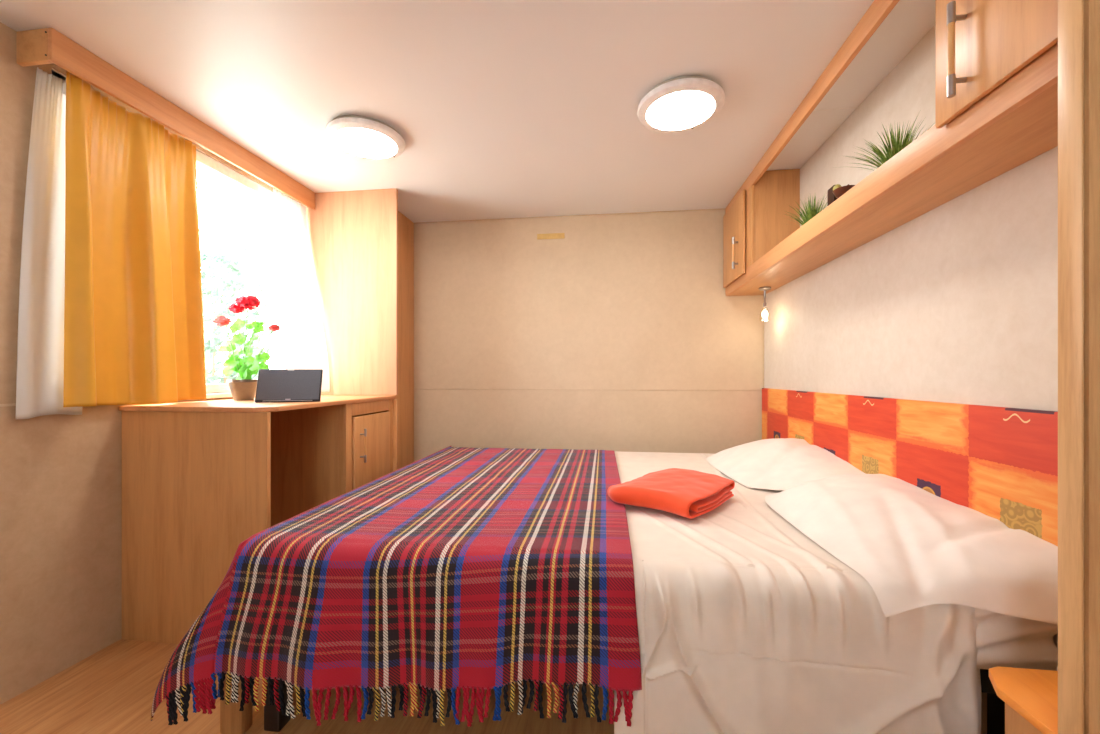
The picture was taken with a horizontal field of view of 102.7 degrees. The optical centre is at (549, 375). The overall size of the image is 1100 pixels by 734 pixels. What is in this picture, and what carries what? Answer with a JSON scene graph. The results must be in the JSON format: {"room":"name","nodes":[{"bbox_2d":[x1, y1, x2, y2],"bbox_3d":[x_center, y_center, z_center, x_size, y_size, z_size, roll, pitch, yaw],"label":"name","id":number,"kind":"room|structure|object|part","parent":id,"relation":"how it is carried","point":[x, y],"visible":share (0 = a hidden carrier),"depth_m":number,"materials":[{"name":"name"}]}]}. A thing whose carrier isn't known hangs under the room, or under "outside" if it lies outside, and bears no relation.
{"room":"bedroom","nodes":[
{"label":"bedroom","id":0,"kind":"room"},
{"bbox_2d":[0,22,294,704],"bbox_3d":[-1.732,-0.036,1.077,0.060,2.073,4.401,0,0,7],"label":"wall","id":1,"kind":"structure","parent":0,"point":[61,474],"depth_m":1.43,"materials":[{"name":"paint"}]},
{"bbox_2d":[0,403,15,406],"bbox_3d":[-1.796,0.091,0.327,0.003,0.008,2.695,0,0,7],"label":"trim","id":2,"kind":"structure","parent":1,"relation":"attached to","point":[12,404],"depth_m":1.35,"materials":[{"name":"beige"}]},
{"bbox_2d":[16,28,314,209],"bbox_3d":[-1.521,-1.022,1.975,0.131,0.100,1.241,0,0,7],"label":"curtain valance","id":3,"kind":"object","parent":1,"relation":"attached to","point":[45,45],"visible":1,"depth_m":1.61,"materials":[{"name":"orange wood"}]},
{"bbox_2d":[16,67,81,418],"bbox_3d":[-1.635,-0.429,1.462,0.014,1.130,0.214,0,0,6],"label":"sheer curtain","id":4,"kind":"object","parent":3,"relation":"hanging from","point":[40,345],"visible":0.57,"depth_m":1.43,"materials":[{"name":"white fabric"}]},
{"bbox_2d":[63,71,205,406],"bbox_3d":[-1.552,-0.442,1.681,0.083,1.103,0.500,0,0,7],"label":"curtain","id":5,"kind":"object","parent":3,"relation":"hanging from","point":[134,329],"visible":1,"depth_m":1.66,"materials":[{"name":"fabric"}]},
{"bbox_2d":[273,188,329,391],"bbox_3d":[-1.375,-0.448,2.443,0.164,1.085,0.256,0,0,7],"label":"sheer curtain","id":6,"kind":"object","parent":3,"relation":"hanging from","point":[304,336],"visible":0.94,"depth_m":2.48,"materials":[{"name":"white fabric"}]},
{"bbox_2d":[52,70,286,398],"bbox_3d":[-1.592,-0.457,2.019,0.090,1.127,1.145,0,0,7],"label":"window","id":7,"kind":"structure","parent":1,"relation":"in","point":[212,390],"depth_m":2.14,"materials":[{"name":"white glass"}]},
{"bbox_3d":[-1.592,0.096,2.019,0.060,0.022,1.145,0,0,7],"label":"sill","id":8,"kind":"part","parent":7,"relation":"part of","materials":[{"name":"white"}]},
{"bbox_2d":[227,379,257,400],"bbox_3d":[-1.419,0.067,2.040,0.126,0.096,0.126,0,0,7],"label":"pot","id":9,"kind":"object","parent":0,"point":[241,389],"depth_m":2.00,"materials":[{"name":"ceramic"}]},
{"bbox_2d":[0,639,613,733],"bbox_3d":[-0.302,1.025,0.896,3.022,0.050,4.401,0,0,7],"label":"floor","id":10,"kind":"structure","parent":0,"point":[112,690],"depth_m":1.31,"materials":[{"name":"laminate"}]},
{"bbox_2d":[119,395,394,643],"bbox_3d":[-1.241,0.557,2.086,0.654,0.885,0.952,0,0,7],"label":"desk","id":11,"kind":"object","parent":10,"relation":"on","point":[200,479],"visible":0.65,"depth_m":1.65,"materials":[{"name":"orange wood"}]},
{"bbox_3d":[-1.322,0.568,1.638,0.606,0.865,0.018,0,0,7],"label":"panel","id":12,"kind":"part","parent":11,"relation":"part of","materials":[{"name":"brown wood"}]},
{"bbox_2d":[212,295,279,400],"bbox_3d":[-1.406,-0.131,2.040,0.290,0.492,0.129,0,0,7],"label":"geranium","id":13,"kind":"object","parent":11,"relation":"on","point":[244,386],"visible":0.99,"depth_m":2.04,"materials":[{"name":"plant"}]},
{"bbox_2d":[255,369,322,402],"bbox_3d":[-1.123,0.044,1.901,0.248,0.141,0.072,0,0,-16],"label":"tablet","id":14,"kind":"object","parent":11,"relation":"on","point":[273,385],"visible":1,"depth_m":1.89,"materials":[{"name":"black plastic"}]},
{"bbox_3d":[-0.917,0.345,2.163,0.032,0.166,0.011,0,0,7],"label":"handle","id":15,"kind":"part","parent":11,"relation":"part of","materials":[{"name":"metal"}]},
{"bbox_3d":[-0.934,0.568,2.295,0.012,0.865,0.458,0,0,7],"label":"frame","id":16,"kind":"part","parent":11,"relation":"part of","materials":[{"name":"brown wood"}]},
{"bbox_3d":[-0.924,0.564,2.293,0.016,0.724,0.352,0,0,7],"label":"door","id":17,"kind":"part","parent":11,"relation":"part of","materials":[{"name":"brown wood"}]},
{"bbox_2d":[297,188,413,470],"bbox_3d":[-1.158,-0.036,2.838,0.633,2.072,0.561,0,0,7],"label":"wardrobe","id":18,"kind":"object","parent":10,"relation":"on","point":[361,247],"visible":0.5,"depth_m":2.56,"materials":[{"name":"orange wood"}]},
{"bbox_3d":[-1.192,-0.479,2.570,0.633,1.186,0.020,0,0,7],"label":"panel","id":19,"kind":"part","parent":18,"relation":"part of","materials":[{"name":"orange wood"}]},
{"bbox_3d":[-0.893,0.569,2.532,0.030,0.862,0.020,0,0,7],"label":"panel","id":20,"kind":"part","parent":18,"relation":"part of","materials":[{"name":"brown wood"}]},
{"bbox_3d":[-0.988,-0.036,2.827,0.006,1.973,0.502,0,0,7],"label":"panel","id":21,"kind":"part","parent":18,"relation":"part of","materials":[{"name":"brown wood"}]},
{"bbox_2d":[220,669,1004,733],"bbox_3d":[0.188,0.828,1.891,2.033,0.345,1.600,0,0,7],"label":"frame","id":22,"kind":"object","parent":10,"relation":"on","point":[232,720],"visible":0.06,"depth_m":1.22,"materials":[{"name":"brown wood"}]},
{"bbox_3d":[-0.885,0.850,1.241,0.068,0.300,0.040,0,0,7],"label":"foot post","id":23,"kind":"part","parent":22,"relation":"part of","materials":[{"name":"brown wood"}]},
{"bbox_3d":[-0.779,0.855,1.257,0.048,0.290,0.048,0,0,7],"label":"leg","id":24,"kind":"part","parent":22,"relation":"part of","materials":[{"name":"brown wood"}]},
{"bbox_3d":[1.062,0.855,1.023,0.048,0.290,0.048,0,0,7],"label":"leg","id":25,"kind":"part","parent":22,"relation":"part of","materials":[{"name":"brown wood"}]},
{"bbox_2d":[975,608,1057,670],"bbox_3d":[0.239,0.571,1.876,1.952,0.167,1.638,0,0,7],"label":"mattress","id":26,"kind":"object","parent":22,"relation":"on","point":[1002,640],"visible":0.08,"depth_m":0.96,"materials":[{"name":"white fabric"}]},
{"bbox_2d":[151,446,641,726],"bbox_3d":[-0.320,0.690,1.935,1.289,0.480,1.721,0,0,7],"label":"blanket","id":27,"kind":"object","parent":26,"relation":"on","point":[450,569],"visible":1,"depth_m":1.13,"materials":[{"name":"red fabric"}]},
{"bbox_2d":[614,451,981,733],"bbox_3d":[0.720,0.672,1.799,0.936,0.437,1.701,0,0,7],"label":"sheet","id":28,"kind":"object","parent":26,"relation":"on","point":[747,624],"visible":0.69,"depth_m":1.01,"materials":[{"name":"white fabric"}]},
{"bbox_2d":[607,468,734,518],"bbox_3d":[0.442,0.414,1.610,0.347,0.075,0.418,0,0,43],"label":"folded blanket","id":29,"kind":"object","parent":28,"relation":"on","point":[687,493],"visible":1,"depth_m":1.50,"materials":[{"name":"fabric"}]},
{"bbox_2d":[707,438,864,489],"bbox_3d":[1.028,0.389,2.097,0.442,0.159,0.920,0,0,7],"label":"pillow","id":30,"kind":"object","parent":28,"relation":"on","point":[776,463],"visible":0.96,"depth_m":1.93,"materials":[{"name":"white fabric"}]},
{"bbox_2d":[765,474,1057,623],"bbox_3d":[0.939,0.432,1.282,0.415,0.181,0.801,0,0,7],"label":"pillow","id":31,"kind":"object","parent":26,"relation":"on","point":[915,547],"visible":0.96,"depth_m":1.05,"materials":[{"name":"white fabric"}]},
{"bbox_2d":[989,666,1057,733],"bbox_3d":[0.962,0.790,0.777,0.268,0.420,0.185,0,0,7],"label":"bedside table","id":32,"kind":"object","parent":10,"relation":"on","point":[1030,696],"visible":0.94,"depth_m":0.81,"materials":[{"name":"orange wood"}]},
{"bbox_3d":[0.879,0.799,0.778,0.018,0.402,0.145,0,0,7],"label":"panel","id":33,"kind":"part","parent":32,"relation":"part of","materials":[{"name":"brown wood"}]},
{"bbox_2d":[0,0,934,222],"bbox_3d":[-0.302,-1.103,0.896,3.022,0.060,4.401,0,0,7],"label":"ceiling","id":34,"kind":"structure","parent":0,"point":[500,109],"depth_m":1.59,"materials":[{"name":"white paint"}]},
{"bbox_2d":[325,115,404,159],"bbox_3d":[-0.819,-1.045,1.964,0.330,0.055,0.330,0,0,7],"label":"ceiling lamp","id":35,"kind":"object","parent":34,"relation":"attached to","point":[358,136],"visible":1,"depth_m":1.90,"materials":[{"name":"beige plastic"}]},
{"bbox_2d":[334,128,396,157],"bbox_3d":[-0.819,-1.026,1.964,0.262,0.017,0.262,0,0,7],"label":"diffuser","id":36,"kind":"object","parent":35,"relation":"attached to","point":[358,142],"depth_m":1.93,"materials":[{"name":"white plastic"}]},
{"bbox_2d":[637,76,724,132],"bbox_3d":[0.509,-1.045,1.724,0.330,0.055,0.330,0,0,7],"label":"ceiling lamp","id":37,"kind":"object","parent":34,"relation":"attached to","point":[684,103],"visible":1,"depth_m":1.67,"materials":[{"name":"beige plastic"}]},
{"bbox_2d":[646,91,714,129],"bbox_3d":[0.509,-1.026,1.724,0.262,0.017,0.262,0,0,7],"label":"diffuser","id":38,"kind":"object","parent":37,"relation":"attached to","point":[665,110],"depth_m":1.69,"materials":[{"name":"white plastic"}]},
{"bbox_2d":[414,210,762,461],"bbox_3d":[-0.034,-0.036,3.009,2.822,2.073,0.060,0,0,7],"label":"wall","id":39,"kind":"structure","parent":0,"point":[639,302],"depth_m":2.95,"materials":[{"name":"paint"}]},
{"bbox_2d":[537,233,564,239],"bbox_3d":[0.005,-0.940,2.969,0.186,0.037,0.010,0,0,7],"label":"air vent","id":40,"kind":"object","parent":39,"relation":"in","point":[551,235],"visible":1,"depth_m":2.97,"materials":[{"name":"yellow plastic"}]},
{"bbox_2d":[414,208,724,223],"bbox_3d":[0.204,-1.069,2.945,2.333,0.008,0.008,0,0,7],"label":"trim","id":41,"kind":"structure","parent":39,"relation":"attached to","point":[721,208],"depth_m":2.95,"materials":[{"name":"beige"}]},
{"bbox_2d":[420,389,761,390],"bbox_3d":[0.205,0.096,2.948,2.333,0.006,0.002,0,0,7],"label":"trim","id":42,"kind":"structure","parent":39,"relation":"attached to","point":[420,389],"depth_m":2.95,"materials":[{"name":"beige"}]},
{"bbox_2d":[763,295,763,387],"bbox_3d":[1.358,-0.005,2.798,0.008,1.010,0.008,0,0,7],"label":"trim","id":43,"kind":"structure","parent":39,"relation":"attached to","point":[763,295],"depth_m":2.79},
{"bbox_2d":[764,25,1057,733],"bbox_3d":[1.127,-0.036,0.714,0.060,2.073,4.401,0,0,7],"label":"wall","id":44,"kind":"structure","parent":0,"point":[957,302],"depth_m":1.39,"materials":[{"name":"paint"}]},
{"bbox_2d":[813,107,856,110],"bbox_3d":[1.122,-1.072,1.776,0.218,0.002,0.006,0,0,7],"label":"trim","id":45,"kind":"structure","parent":44,"relation":"attached to","point":[851,107],"depth_m":1.77,"materials":[{"name":"white plastic"}]},
{"bbox_2d":[723,0,1057,295],"bbox_3d":[1.082,-0.790,1.751,0.288,0.564,2.153,0,0,7],"label":"upper cabinet","id":46,"kind":"object","parent":44,"relation":"attached to","point":[996,61],"visible":0.97,"depth_m":1.10,"materials":[{"name":"brown wood"}]},
{"bbox_3d":[1.086,-0.786,2.604,0.014,0.457,0.410,0,0,7],"label":"door","id":47,"kind":"part","parent":46,"relation":"part of","materials":[{"name":"brown wood"}]},
{"bbox_3d":[1.048,-0.694,2.493,0.034,0.181,0.015,0,0,7],"label":"handle","id":48,"kind":"part","parent":46,"relation":"part of","materials":[{"name":"metal"}]},
{"bbox_2d":[759,287,770,317],"bbox_3d":[1.247,-0.413,2.553,0.066,0.190,0.066,0,0,7],"label":"spotlight","id":49,"kind":"object","parent":46,"relation":"attached to","point":[764,313],"visible":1,"depth_m":2.54,"materials":[{"name":"metal"}]},
{"bbox_3d":[1.247,-0.355,2.553,0.032,0.042,0.032,0,0,7],"label":"bulb","id":50,"kind":"part","parent":49,"relation":"part of","materials":[{"name":"white glass"}]},
{"bbox_2d":[785,194,827,225],"bbox_3d":[1.125,-0.658,1.875,0.252,0.259,0.256,0,0,-31],"label":"artificial grass plant","id":51,"kind":"object","parent":46,"relation":"on","point":[811,211],"visible":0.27,"depth_m":1.85,"materials":[{"name":"green plant"}]},
{"bbox_3d":[0.999,-1.036,1.758,0.018,0.072,2.145,0,0,7],"label":"rail","id":52,"kind":"part","parent":46,"relation":"part of","materials":[{"name":"orange wood"}]},
{"bbox_2d":[828,185,837,205],"bbox_3d":[1.093,-0.628,1.701,0.015,0.198,0.050,0,0,7],"label":"wooden block","id":53,"kind":"object","parent":46,"relation":"on","point":[831,197],"visible":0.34,"depth_m":1.70,"materials":[{"name":"brown wood"}]},
{"bbox_2d":[833,185,854,197],"bbox_3d":[1.088,-0.607,1.621,0.080,0.156,0.080,0,0,7],"label":"dish","id":54,"kind":"object","parent":46,"relation":"on","point":[840,191],"visible":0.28,"depth_m":1.60,"materials":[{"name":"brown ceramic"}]},
{"bbox_2d":[833,118,924,170],"bbox_3d":[1.038,-0.652,1.332,0.286,0.249,0.274,0,0,-19],"label":"artificial grass plant","id":55,"kind":"object","parent":46,"relation":"on","point":[897,146],"visible":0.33,"depth_m":1.31,"materials":[{"name":"green plastic"}]},
{"bbox_3d":[0.848,-0.680,0.918,0.034,0.195,0.014,0,0,7],"label":"handle","id":56,"kind":"part","parent":46,"relation":"part of","materials":[{"name":"metal"}]},
{"bbox_3d":[0.863,-0.795,0.850,0.014,0.470,0.304,0,0,7],"label":"door","id":57,"kind":"part","parent":46,"relation":"part of","materials":[{"name":"brown wood"}]},
{"bbox_2d":[762,388,1057,546],"bbox_3d":[1.231,0.300,1.855,0.019,0.440,1.871,0,0,7],"label":"headboard","id":58,"kind":"object","parent":44,"relation":"attached to","point":[1000,463],"visible":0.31,"depth_m":1.27,"materials":[{"name":"fabric"}]},
{"bbox_2d":[1058,0,1083,733],"bbox_3d":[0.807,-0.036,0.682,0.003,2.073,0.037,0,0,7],"label":"door frame","id":59,"kind":"structure","parent":44,"relation":"attached to","point":[1070,12],"depth_m":0.68,"materials":[{"name":"brown wood"}]},
{"bbox_2d":[1084,0,1099,733],"bbox_3d":[0.950,-0.036,0.663,0.278,2.073,0.039,0,0,7],"label":"door","id":60,"kind":"structure","parent":44,"relation":"in","point":[1091,7],"depth_m":0.66,"materials":[{"name":"brown wood"}]},
{"label":"outside","id":61,"kind":"structure","parent":0,"visible":0},
{"bbox_3d":[-7.467,1.450,5.989,11.676,0.100,18.000,0,0,7],"label":"ground","id":62,"kind":"structure","parent":61,"visible":0},
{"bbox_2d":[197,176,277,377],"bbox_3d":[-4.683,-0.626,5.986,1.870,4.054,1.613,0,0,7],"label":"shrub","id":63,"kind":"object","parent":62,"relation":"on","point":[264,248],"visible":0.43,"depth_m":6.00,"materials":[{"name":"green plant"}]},
{"bbox_2d":[200,250,278,383],"bbox_3d":[-3.052,0.146,3.907,1.136,2.512,0.966,0,0,7],"label":"shrub","id":64,"kind":"object","parent":62,"relation":"on","point":[213,289],"visible":0.3,"depth_m":3.87,"materials":[{"name":"green plant"}]}
]}

